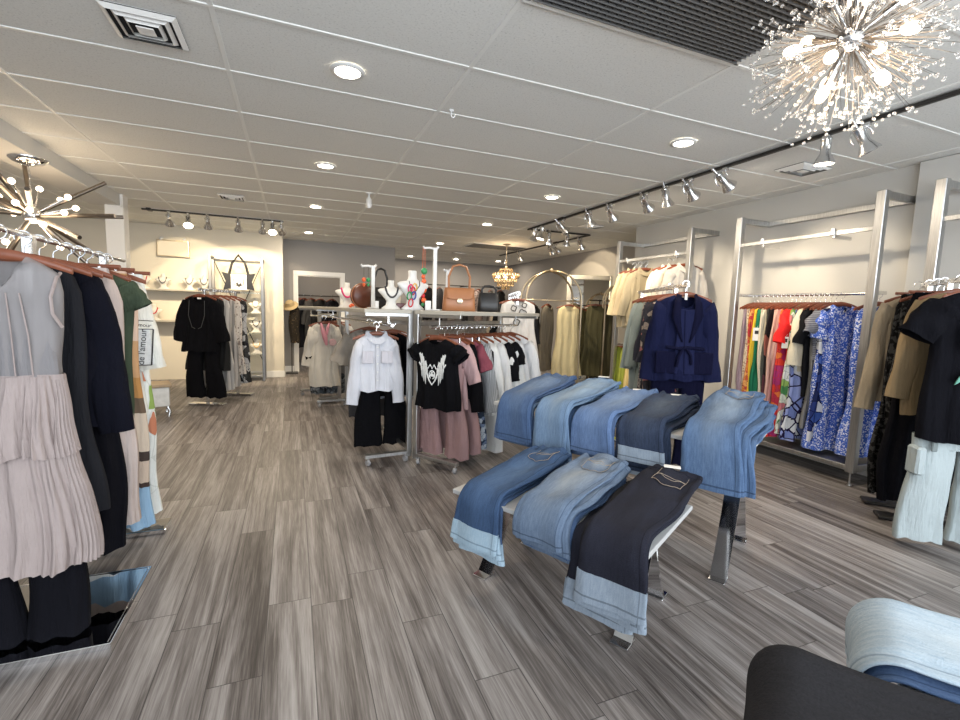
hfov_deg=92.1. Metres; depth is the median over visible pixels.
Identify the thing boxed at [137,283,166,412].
blouse
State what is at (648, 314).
blouse
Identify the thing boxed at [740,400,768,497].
jeans
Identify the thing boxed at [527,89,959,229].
track
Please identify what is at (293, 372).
stand
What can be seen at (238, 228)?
track spotlight
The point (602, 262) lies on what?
wall
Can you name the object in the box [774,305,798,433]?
dress
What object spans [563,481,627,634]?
jeans
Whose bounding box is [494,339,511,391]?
tunic
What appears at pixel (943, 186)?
rack
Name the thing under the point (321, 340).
coat
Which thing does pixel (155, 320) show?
wall shelf
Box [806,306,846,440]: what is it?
dress
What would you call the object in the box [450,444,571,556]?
jeans
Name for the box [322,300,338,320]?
coat
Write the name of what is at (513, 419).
jeans
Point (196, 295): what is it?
wooden hanger
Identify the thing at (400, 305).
trinket box
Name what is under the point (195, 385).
trousers
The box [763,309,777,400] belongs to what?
dress
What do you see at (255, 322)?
bust
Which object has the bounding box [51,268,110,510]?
dress
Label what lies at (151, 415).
skirt
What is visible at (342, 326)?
jacket
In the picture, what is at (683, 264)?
wooden hanger
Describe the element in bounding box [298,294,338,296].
rail
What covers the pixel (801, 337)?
tunic
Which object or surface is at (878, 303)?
wooden hanger
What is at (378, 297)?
handbag
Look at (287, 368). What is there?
baseboard
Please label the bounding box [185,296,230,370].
tunic
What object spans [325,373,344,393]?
trousers
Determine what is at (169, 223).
track spotlight
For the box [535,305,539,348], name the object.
jacket
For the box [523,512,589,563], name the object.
jeans
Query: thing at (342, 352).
t-shirt
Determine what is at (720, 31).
ceiling vent
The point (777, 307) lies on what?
wooden hanger
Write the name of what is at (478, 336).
hanger
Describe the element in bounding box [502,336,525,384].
shirt
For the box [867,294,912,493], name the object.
dress
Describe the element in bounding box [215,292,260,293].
shelf
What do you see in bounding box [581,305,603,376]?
dress
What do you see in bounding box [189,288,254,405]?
stand
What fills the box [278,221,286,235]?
track spotlight
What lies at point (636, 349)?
jacket
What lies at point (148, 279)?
bust
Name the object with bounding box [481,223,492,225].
recessed light
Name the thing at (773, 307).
wooden hanger
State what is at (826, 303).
wooden hanger
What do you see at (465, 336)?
hanger
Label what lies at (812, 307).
wooden hanger
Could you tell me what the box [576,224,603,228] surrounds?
ceiling vent
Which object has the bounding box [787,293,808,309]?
wooden hanger
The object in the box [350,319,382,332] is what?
wooden hanger
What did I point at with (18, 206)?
chandelier
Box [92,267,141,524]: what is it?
dress
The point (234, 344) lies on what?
dress
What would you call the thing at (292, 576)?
floor
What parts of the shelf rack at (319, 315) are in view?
shelf, hanging rail, post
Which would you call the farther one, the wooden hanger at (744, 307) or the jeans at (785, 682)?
the wooden hanger at (744, 307)
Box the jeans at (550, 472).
[453,464,564,560]
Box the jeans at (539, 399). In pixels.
[497,385,572,446]
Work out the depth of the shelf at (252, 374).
8.36 m
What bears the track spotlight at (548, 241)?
attached to the track at (532, 229)
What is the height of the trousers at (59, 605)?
1.080 m
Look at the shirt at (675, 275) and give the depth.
5.51 m
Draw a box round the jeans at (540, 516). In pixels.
[512,453,627,552]
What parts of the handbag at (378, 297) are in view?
handle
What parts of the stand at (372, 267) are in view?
arm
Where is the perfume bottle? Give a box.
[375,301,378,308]
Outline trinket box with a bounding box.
[396,303,405,309]
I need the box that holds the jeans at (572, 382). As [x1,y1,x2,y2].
[494,381,574,444]
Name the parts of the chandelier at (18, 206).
bulb, bulb stem, rod, rod, rod, bulb, rod, rod, bulb stem, bulb, rod, bulb stem, rod, rod, rod, bulb, chain, bulb stem, bulb, bulb, bulb stem, bulb stem, bulb stem, rod, bulb, rod, bulb, rod, rod, bulb, rod, rod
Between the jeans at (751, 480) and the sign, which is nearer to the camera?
the jeans at (751, 480)
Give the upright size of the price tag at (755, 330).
0.187 m
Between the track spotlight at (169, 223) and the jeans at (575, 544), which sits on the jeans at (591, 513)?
the jeans at (575, 544)
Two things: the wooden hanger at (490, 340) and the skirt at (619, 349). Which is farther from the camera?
the skirt at (619, 349)
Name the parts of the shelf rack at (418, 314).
post, hanging rail, shelf, post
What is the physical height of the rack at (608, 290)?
1.954 m
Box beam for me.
[0,118,119,205]
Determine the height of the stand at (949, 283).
1.677 m
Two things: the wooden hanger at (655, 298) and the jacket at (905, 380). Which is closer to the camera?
the jacket at (905, 380)
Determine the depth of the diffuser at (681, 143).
3.46 m
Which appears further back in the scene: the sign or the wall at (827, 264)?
the sign
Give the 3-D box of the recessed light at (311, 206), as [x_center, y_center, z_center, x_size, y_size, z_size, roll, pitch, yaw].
[-2.158,-2.010,6.072,0.188,0.010,0.188,-1,7,-22]
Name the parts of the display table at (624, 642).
leg, leg, leg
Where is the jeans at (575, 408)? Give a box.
[566,399,597,463]
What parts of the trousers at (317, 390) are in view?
trouser leg, trouser leg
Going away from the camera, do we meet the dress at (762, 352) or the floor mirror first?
the dress at (762, 352)
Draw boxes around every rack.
[0,226,171,670]
[208,254,266,380]
[298,306,340,403]
[315,307,413,465]
[412,310,539,473]
[520,268,582,384]
[598,285,613,377]
[609,227,719,378]
[722,189,915,485]
[922,177,959,290]
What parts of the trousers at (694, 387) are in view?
trouser leg, trouser leg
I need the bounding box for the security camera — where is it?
[366,192,371,208]
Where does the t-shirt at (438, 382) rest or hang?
attached to the trousers at (430, 440)
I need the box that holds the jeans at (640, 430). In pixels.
[617,391,699,465]
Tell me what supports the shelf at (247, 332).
attached to the display rack at (211, 268)
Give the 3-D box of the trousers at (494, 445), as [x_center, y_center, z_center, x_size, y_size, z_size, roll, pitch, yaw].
[-0.029,0.315,4.487,0.607,1.100,0.141,6,7,32]
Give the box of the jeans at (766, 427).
[751,415,775,463]
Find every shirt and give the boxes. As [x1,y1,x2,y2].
[345,331,404,404]
[480,340,498,414]
[482,338,503,415]
[495,337,519,387]
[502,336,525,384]
[509,335,529,380]
[607,268,629,327]
[612,268,645,326]
[616,267,652,323]
[620,302,640,388]
[624,302,644,388]
[643,265,664,296]
[648,264,670,295]
[658,263,708,297]
[853,298,899,409]
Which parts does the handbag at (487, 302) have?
handle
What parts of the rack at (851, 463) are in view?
post, rail arm, hanging rail, post, rail arm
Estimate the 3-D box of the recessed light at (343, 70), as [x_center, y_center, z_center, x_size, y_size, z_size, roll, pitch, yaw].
[-0.731,-1.589,2.553,0.188,0.010,0.188,-1,7,-22]
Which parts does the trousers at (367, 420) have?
trouser leg, trouser leg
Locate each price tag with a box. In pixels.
[752,328,758,340]
[781,334,788,347]
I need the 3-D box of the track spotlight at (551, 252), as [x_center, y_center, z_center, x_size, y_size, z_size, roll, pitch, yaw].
[1.312,-2.070,8.702,0.227,0.220,0.128,-2,7,-34]
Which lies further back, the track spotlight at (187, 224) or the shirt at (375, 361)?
the track spotlight at (187, 224)
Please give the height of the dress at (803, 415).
1.158 m
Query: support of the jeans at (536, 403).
on the jeans
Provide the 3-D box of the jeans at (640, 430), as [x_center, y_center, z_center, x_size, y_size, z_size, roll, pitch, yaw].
[1.056,0.375,2.712,0.283,0.295,0.716,7,8,38]
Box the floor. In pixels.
[0,360,959,719]
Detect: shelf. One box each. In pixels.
[146,288,208,292]
[155,320,174,321]
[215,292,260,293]
[247,332,261,333]
[251,373,262,375]
[760,435,866,468]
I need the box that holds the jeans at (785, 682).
[743,644,959,719]
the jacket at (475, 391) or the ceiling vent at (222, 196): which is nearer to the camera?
the jacket at (475, 391)
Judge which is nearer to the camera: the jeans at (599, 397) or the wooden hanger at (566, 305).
the jeans at (599, 397)
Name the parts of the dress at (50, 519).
armhole trim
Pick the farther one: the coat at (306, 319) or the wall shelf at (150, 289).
the coat at (306, 319)
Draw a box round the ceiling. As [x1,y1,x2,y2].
[0,0,959,265]
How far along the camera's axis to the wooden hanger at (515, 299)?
5.79 m
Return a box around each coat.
[298,299,304,347]
[301,299,314,338]
[301,323,341,386]
[311,300,325,323]
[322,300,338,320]
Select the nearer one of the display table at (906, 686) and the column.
the display table at (906, 686)
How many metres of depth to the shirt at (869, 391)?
3.52 m
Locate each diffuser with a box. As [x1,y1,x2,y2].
[318,164,332,167]
[335,66,359,77]
[674,141,692,145]
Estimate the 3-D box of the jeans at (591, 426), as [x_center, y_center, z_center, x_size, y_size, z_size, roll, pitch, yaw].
[0.863,0.358,2.878,0.278,0.311,0.730,7,8,39]
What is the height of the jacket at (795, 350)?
0.628 m
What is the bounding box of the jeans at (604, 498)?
[525,478,626,561]
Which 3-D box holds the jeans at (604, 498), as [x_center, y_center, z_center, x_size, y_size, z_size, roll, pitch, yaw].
[0.468,0.686,2.180,0.267,0.202,0.628,7,8,39]
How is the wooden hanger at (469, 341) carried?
hanging from the shelf rack at (418, 314)
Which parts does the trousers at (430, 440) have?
trouser leg, trouser leg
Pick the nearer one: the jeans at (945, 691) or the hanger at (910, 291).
the jeans at (945, 691)
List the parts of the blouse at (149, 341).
sleeve panel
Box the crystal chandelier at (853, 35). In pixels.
[742,0,959,145]
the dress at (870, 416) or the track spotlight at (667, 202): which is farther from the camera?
the track spotlight at (667, 202)
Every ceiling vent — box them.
[96,0,189,50]
[216,193,246,201]
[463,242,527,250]
[522,0,847,66]
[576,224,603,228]
[774,161,832,176]
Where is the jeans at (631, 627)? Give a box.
[575,480,646,634]
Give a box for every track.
[141,207,283,222]
[499,235,590,255]
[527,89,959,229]
[532,229,589,235]
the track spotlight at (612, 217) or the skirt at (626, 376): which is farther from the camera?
the skirt at (626, 376)
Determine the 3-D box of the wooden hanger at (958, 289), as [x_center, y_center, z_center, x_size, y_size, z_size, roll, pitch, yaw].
[3.028,-0.454,2.930,0.410,0.169,0.028,3,6,9]
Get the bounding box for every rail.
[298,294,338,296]
[427,284,505,288]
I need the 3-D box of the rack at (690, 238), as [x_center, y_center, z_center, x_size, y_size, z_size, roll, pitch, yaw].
[2.388,-0.480,6.198,0.464,2.300,1.345,-1,7,-22]
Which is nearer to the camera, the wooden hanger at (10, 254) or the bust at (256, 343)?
the wooden hanger at (10, 254)
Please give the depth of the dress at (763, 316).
4.68 m
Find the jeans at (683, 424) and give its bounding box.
[630,420,687,474]
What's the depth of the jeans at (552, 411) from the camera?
2.81 m
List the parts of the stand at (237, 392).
plate, hanging rail, plate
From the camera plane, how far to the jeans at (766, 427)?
2.27 m
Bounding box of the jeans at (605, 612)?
[572,508,684,630]
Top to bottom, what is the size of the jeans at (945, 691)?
0.170 m
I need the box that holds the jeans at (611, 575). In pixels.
[573,463,702,625]
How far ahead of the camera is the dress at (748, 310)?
4.86 m
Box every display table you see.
[453,484,692,651]
[494,400,765,585]
[897,683,940,698]
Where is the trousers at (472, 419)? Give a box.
[439,338,480,454]
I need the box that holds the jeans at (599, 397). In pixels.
[565,395,603,463]
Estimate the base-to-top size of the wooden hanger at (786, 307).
0.169 m
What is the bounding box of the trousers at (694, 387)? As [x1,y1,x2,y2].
[650,379,703,465]
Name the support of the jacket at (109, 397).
attached to the dress at (74, 353)
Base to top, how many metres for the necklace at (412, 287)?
0.236 m
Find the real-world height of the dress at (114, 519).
1.328 m
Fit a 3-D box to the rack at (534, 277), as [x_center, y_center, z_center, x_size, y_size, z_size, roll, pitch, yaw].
[1.169,-0.483,7.848,0.980,2.113,0.570,1,6,-5]
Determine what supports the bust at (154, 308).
on the wall shelf
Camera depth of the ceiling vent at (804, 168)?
3.95 m
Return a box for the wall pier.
[904,153,959,291]
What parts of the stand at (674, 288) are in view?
hanging rail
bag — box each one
[222,254,254,290]
[350,283,370,307]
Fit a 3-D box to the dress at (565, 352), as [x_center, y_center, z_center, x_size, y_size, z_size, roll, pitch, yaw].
[1.488,-0.322,7.869,0.530,1.188,0.198,1,6,-2]
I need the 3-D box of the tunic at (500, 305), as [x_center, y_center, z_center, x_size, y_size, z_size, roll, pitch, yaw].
[0.466,-0.338,6.005,0.553,0.858,0.170,1,6,-4]
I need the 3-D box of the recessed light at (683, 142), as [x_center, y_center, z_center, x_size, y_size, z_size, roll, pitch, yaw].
[1.519,-1.620,3.458,0.188,0.010,0.188,-1,7,-22]
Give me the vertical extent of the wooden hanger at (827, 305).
0.169 m
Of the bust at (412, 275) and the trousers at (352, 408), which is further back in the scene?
the trousers at (352, 408)
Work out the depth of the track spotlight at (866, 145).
2.96 m
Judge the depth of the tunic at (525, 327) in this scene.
5.77 m
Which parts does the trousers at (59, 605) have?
trouser leg, trouser leg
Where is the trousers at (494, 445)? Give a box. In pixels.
[482,337,502,452]
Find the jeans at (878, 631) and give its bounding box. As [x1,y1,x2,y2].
[845,598,959,686]
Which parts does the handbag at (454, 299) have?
handle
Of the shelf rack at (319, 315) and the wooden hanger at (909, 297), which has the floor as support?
the shelf rack at (319, 315)
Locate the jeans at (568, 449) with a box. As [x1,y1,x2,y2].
[566,385,618,461]
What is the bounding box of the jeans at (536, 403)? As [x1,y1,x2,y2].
[499,401,539,446]
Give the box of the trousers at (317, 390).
[310,386,336,393]
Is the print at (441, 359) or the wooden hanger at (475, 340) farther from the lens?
the wooden hanger at (475, 340)
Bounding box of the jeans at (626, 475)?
[521,475,627,559]
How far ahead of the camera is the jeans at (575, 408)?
2.74 m
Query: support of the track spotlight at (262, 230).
attached to the track at (146, 208)
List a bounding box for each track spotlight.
[165,211,175,226]
[183,213,192,228]
[203,214,212,229]
[234,217,242,232]
[258,219,266,234]
[268,221,276,234]
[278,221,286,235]
[516,250,523,261]
[529,228,536,241]
[536,226,545,239]
[545,229,552,244]
[547,245,554,255]
[552,243,561,254]
[554,218,569,234]
[562,231,569,245]
[577,236,585,250]
[584,208,596,227]
[605,202,618,222]
[639,191,654,213]
[661,182,674,207]
[680,177,700,201]
[711,167,736,193]
[813,131,834,166]
[849,119,881,157]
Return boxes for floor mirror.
[566,275,612,383]
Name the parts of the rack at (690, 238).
post, post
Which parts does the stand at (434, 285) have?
arm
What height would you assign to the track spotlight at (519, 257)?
0.230 m
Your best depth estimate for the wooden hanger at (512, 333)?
4.92 m
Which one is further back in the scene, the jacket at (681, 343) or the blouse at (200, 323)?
the blouse at (200, 323)
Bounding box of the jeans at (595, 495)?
[515,466,630,558]
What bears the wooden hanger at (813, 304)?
hanging from the rack at (851, 463)
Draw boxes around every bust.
[143,275,151,287]
[152,304,161,319]
[155,274,170,288]
[182,275,196,289]
[197,276,208,288]
[248,299,260,312]
[249,318,261,331]
[249,339,261,352]
[335,283,354,307]
[378,280,402,308]
[397,271,427,309]
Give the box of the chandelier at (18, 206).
[0,153,122,262]
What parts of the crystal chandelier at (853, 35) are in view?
bulb, bulb, arm, bulb, bulb, arm, arm, arm, ceiling rod, arm, arm, arm, bulb, arm, bulb, arm, bulb, bulb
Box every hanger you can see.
[0,224,72,273]
[0,230,91,276]
[35,234,102,277]
[44,238,112,279]
[60,242,120,268]
[71,245,130,281]
[79,248,134,271]
[92,251,145,283]
[104,253,149,274]
[185,287,216,299]
[213,288,229,300]
[309,315,338,326]
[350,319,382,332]
[353,322,398,339]
[379,321,406,336]
[420,325,458,344]
[426,325,463,342]
[439,325,476,341]
[445,325,469,345]
[447,324,482,340]
[453,325,473,344]
[458,325,480,343]
[460,324,496,336]
[465,324,487,343]
[472,324,493,342]
[484,324,507,341]
[493,324,514,341]
[499,328,520,340]
[502,291,533,304]
[505,327,527,339]
[557,299,579,308]
[584,303,606,307]
[629,261,650,272]
[632,287,653,303]
[637,286,658,302]
[642,285,663,302]
[645,284,668,302]
[649,283,673,301]
[657,280,711,302]
[667,258,702,269]
[742,294,760,308]
[746,295,764,309]
[750,295,768,309]
[754,295,772,309]
[759,295,776,309]
[766,293,784,309]
[770,293,789,309]
[775,293,794,309]
[778,293,798,309]
[783,293,803,309]
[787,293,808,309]
[794,293,812,309]
[797,294,817,309]
[803,294,822,309]
[809,292,827,309]
[812,292,836,309]
[817,292,859,309]
[820,292,840,309]
[853,295,883,310]
[884,281,921,302]
[895,280,931,294]
[900,278,940,301]
[908,277,948,293]
[918,275,959,299]
[942,290,959,297]
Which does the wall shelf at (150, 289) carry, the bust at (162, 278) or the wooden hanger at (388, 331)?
the bust at (162, 278)
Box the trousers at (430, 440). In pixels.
[419,338,468,461]
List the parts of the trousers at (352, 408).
trouser leg, trouser leg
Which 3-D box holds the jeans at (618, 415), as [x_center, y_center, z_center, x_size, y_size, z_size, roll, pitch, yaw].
[0.845,0.379,2.884,0.291,0.302,0.696,7,8,38]
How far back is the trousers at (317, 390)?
6.61 m
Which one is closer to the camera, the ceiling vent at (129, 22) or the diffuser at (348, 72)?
the ceiling vent at (129, 22)
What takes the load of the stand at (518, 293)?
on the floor
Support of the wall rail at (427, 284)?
attached to the wall at (481, 275)
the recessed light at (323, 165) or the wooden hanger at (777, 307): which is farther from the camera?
the wooden hanger at (777, 307)
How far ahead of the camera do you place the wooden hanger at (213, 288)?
6.31 m
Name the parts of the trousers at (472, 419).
trouser leg, trouser leg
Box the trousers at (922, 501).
[892,432,959,544]
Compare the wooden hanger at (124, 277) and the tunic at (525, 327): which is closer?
the wooden hanger at (124, 277)
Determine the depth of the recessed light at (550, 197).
5.20 m
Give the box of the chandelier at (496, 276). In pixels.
[492,244,519,289]
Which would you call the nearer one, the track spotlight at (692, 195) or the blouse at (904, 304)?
the blouse at (904, 304)
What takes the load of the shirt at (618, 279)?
hanging from the wooden hanger
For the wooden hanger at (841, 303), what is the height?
0.169 m
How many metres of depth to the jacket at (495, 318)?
6.11 m
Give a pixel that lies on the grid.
(209, 4)
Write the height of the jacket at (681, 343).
0.690 m
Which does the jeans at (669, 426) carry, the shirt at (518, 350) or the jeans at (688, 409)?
the jeans at (688, 409)
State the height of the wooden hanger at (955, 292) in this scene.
0.169 m
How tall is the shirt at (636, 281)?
0.782 m
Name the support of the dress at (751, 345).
hanging from the wooden hanger at (752, 307)
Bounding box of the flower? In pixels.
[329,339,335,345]
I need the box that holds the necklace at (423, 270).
[421,264,426,305]
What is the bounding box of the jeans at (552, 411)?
[532,376,620,448]
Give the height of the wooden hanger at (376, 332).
0.169 m
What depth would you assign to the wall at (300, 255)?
9.61 m
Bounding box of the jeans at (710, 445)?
[680,386,765,497]
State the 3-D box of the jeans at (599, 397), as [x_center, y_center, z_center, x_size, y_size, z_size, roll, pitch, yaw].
[0.638,0.392,3.078,0.254,0.386,0.722,7,8,39]
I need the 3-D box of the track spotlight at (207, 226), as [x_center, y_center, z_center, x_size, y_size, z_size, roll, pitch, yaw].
[-4.007,-2.023,6.803,0.128,0.220,0.225,-1,7,-22]
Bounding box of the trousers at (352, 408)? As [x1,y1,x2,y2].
[348,398,383,416]
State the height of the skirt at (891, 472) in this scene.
1.460 m
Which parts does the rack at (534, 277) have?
rail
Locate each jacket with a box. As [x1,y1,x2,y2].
[72,271,134,433]
[336,324,349,373]
[359,333,413,397]
[463,339,483,412]
[489,316,539,343]
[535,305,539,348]
[633,301,652,387]
[639,293,721,382]
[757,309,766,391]
[785,308,802,371]
[884,293,946,414]
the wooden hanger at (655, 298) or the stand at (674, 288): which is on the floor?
the stand at (674, 288)
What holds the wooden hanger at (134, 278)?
hanging from the rack at (114, 594)
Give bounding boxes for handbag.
[370,268,387,308]
[442,264,474,311]
[477,285,499,311]
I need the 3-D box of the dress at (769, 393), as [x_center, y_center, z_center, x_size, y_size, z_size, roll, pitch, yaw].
[3.039,0.098,4.626,0.430,1.288,0.127,-1,7,-21]
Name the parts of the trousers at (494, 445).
trouser leg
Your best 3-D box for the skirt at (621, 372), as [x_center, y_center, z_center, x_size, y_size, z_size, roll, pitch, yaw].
[2.196,0.183,6.743,0.451,0.740,0.176,-1,7,-22]
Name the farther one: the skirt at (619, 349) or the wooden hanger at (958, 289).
the skirt at (619, 349)
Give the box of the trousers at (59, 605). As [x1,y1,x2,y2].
[0,562,90,649]
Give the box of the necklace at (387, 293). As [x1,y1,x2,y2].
[384,286,398,297]
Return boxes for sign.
[156,236,189,257]
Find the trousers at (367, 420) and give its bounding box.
[354,340,405,446]
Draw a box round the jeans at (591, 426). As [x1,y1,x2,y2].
[570,386,658,454]
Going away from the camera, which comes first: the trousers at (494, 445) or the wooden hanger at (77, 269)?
the wooden hanger at (77, 269)
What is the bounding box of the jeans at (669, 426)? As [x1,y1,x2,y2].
[628,405,700,471]
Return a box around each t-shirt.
[330,329,380,368]
[407,338,469,412]
[897,293,959,444]
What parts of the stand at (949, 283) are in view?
plate, plate, hanging rail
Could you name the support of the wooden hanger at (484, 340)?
hanging from the shelf rack at (418, 314)
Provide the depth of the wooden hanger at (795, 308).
4.35 m
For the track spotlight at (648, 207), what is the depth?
4.80 m
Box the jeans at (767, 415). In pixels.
[741,403,777,496]
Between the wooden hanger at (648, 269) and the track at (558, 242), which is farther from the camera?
the track at (558, 242)
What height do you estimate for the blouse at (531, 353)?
0.753 m
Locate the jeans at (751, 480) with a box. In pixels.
[746,427,761,498]
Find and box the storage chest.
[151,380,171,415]
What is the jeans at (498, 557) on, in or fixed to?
on the jeans at (550, 472)
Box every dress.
[0,257,103,581]
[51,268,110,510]
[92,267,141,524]
[92,275,127,555]
[110,270,155,531]
[203,297,235,390]
[225,297,241,386]
[231,297,246,374]
[238,298,251,383]
[538,305,553,371]
[551,306,580,375]
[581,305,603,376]
[589,306,612,378]
[637,303,645,388]
[735,309,746,390]
[741,309,749,390]
[742,309,754,391]
[746,308,758,391]
[748,309,761,391]
[760,309,768,391]
[761,309,774,392]
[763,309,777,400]
[765,309,785,436]
[766,309,781,403]
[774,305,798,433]
[778,309,804,441]
[799,309,815,428]
[801,305,857,451]
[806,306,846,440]
[834,306,880,457]
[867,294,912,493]
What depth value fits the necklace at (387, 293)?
4.02 m
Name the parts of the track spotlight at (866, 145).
stem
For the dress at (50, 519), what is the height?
1.179 m
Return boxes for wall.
[0,214,284,379]
[283,239,394,365]
[298,258,505,359]
[505,246,634,359]
[634,164,919,457]
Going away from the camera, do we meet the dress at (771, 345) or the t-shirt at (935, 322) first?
the t-shirt at (935, 322)
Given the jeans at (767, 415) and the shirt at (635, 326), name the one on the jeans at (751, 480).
the jeans at (767, 415)
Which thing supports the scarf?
on the stand at (293, 372)
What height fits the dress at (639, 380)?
1.008 m
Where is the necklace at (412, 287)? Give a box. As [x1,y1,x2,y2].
[407,281,419,306]
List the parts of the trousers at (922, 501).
trouser leg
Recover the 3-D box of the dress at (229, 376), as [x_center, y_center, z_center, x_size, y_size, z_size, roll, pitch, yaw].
[-3.647,-0.224,6.381,0.515,1.288,0.172,2,6,1]
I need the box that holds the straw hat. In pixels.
[284,300,297,310]
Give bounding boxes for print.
[419,352,427,383]
[426,364,437,384]
[437,355,445,384]
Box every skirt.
[130,274,162,513]
[613,347,621,381]
[617,348,624,388]
[623,369,628,386]
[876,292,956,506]
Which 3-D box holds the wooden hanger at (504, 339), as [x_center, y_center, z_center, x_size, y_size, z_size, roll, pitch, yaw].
[0.093,-0.272,4.590,0.410,0.169,0.028,6,7,32]
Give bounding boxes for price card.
[425,301,430,309]
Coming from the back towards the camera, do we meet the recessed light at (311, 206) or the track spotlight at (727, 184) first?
the recessed light at (311, 206)
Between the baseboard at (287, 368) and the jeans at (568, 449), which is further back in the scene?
the baseboard at (287, 368)
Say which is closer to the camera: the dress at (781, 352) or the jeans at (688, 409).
the jeans at (688, 409)
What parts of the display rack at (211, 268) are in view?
post, post, rail, post, post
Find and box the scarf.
[289,307,299,342]
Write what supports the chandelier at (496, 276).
hanging from the ceiling
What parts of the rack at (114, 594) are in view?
hanging rail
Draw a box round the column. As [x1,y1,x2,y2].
[104,194,130,267]
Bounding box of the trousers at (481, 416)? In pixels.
[474,338,486,449]
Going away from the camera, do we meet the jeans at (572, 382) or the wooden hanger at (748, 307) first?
the jeans at (572, 382)
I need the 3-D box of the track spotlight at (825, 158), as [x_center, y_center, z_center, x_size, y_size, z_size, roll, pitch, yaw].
[2.392,-1.475,3.202,0.128,0.241,0.130,-1,7,-22]
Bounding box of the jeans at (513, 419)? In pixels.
[496,373,576,443]
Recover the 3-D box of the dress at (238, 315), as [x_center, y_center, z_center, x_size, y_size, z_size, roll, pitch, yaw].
[-3.624,-0.343,6.657,0.502,1.108,0.185,3,6,7]
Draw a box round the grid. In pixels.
[0,0,959,265]
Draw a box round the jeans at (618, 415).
[574,390,630,456]
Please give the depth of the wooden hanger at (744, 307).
4.84 m
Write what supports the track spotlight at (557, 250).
attached to the track at (558, 242)
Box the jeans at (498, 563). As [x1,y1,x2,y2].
[459,480,542,566]
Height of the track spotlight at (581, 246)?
0.233 m
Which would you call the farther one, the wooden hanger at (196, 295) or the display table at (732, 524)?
the wooden hanger at (196, 295)
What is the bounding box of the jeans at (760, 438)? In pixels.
[757,421,773,443]
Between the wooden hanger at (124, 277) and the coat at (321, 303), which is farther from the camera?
the coat at (321, 303)
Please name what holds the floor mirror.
on the floor
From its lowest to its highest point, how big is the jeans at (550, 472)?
0.322 m
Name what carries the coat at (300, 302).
hanging from the wooden hanger
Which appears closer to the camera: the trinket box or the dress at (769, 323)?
the trinket box
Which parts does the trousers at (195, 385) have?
trouser leg, trouser leg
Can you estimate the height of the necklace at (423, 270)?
0.521 m
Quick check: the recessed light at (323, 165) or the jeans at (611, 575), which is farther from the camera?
the recessed light at (323, 165)
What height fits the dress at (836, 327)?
1.328 m
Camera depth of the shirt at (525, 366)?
4.68 m
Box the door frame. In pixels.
[293,270,344,371]
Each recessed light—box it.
[308,205,322,208]
[315,162,335,168]
[330,62,364,79]
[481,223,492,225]
[544,195,559,199]
[670,138,696,147]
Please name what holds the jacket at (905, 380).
on the stand at (949, 283)
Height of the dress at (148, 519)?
1.400 m
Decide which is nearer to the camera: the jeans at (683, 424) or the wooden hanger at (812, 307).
the jeans at (683, 424)
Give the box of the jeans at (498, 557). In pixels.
[456,460,567,560]
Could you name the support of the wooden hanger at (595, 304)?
hanging from the stand
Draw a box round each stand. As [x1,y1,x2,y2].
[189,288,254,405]
[286,342,297,373]
[360,264,376,308]
[422,246,439,310]
[441,269,450,310]
[508,292,519,304]
[614,283,689,440]
[860,277,959,528]
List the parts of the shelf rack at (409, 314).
post, hanging rail, shelf, post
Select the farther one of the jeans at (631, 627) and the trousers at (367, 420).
the trousers at (367, 420)
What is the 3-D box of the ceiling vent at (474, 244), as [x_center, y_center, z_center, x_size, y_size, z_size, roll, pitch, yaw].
[0.313,-2.291,9.391,1.180,0.023,0.610,-1,7,-22]
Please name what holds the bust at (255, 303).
on the display rack at (211, 268)
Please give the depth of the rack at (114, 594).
1.98 m
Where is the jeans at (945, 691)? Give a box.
[863,665,959,704]
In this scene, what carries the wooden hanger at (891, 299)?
hanging from the stand at (949, 283)
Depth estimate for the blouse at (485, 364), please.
4.03 m
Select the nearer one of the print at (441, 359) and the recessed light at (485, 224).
the print at (441, 359)
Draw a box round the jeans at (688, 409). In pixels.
[614,402,699,466]
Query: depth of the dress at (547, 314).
7.74 m
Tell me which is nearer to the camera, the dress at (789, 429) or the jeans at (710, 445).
the jeans at (710, 445)
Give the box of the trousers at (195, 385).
[186,347,226,398]
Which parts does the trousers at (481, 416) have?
trouser leg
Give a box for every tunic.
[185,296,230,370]
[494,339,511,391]
[499,303,535,330]
[500,300,537,352]
[792,308,813,396]
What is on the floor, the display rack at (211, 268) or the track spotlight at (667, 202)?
the display rack at (211, 268)
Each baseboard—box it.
[251,366,293,377]
[759,443,866,475]
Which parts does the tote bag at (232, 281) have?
handle, white panel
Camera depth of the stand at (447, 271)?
4.56 m
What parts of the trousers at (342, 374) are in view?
trouser leg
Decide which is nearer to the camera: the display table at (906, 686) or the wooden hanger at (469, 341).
the display table at (906, 686)
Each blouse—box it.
[112,274,151,414]
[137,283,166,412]
[173,296,230,352]
[460,341,480,409]
[473,340,492,372]
[516,335,540,378]
[635,300,677,393]
[773,309,791,359]
[885,299,910,411]
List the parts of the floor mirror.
frame, frame rail, frame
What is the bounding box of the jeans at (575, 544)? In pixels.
[562,493,632,634]
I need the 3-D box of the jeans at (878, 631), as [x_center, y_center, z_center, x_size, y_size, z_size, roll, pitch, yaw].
[1.036,0.592,0.740,0.704,0.187,0.279,6,8,38]

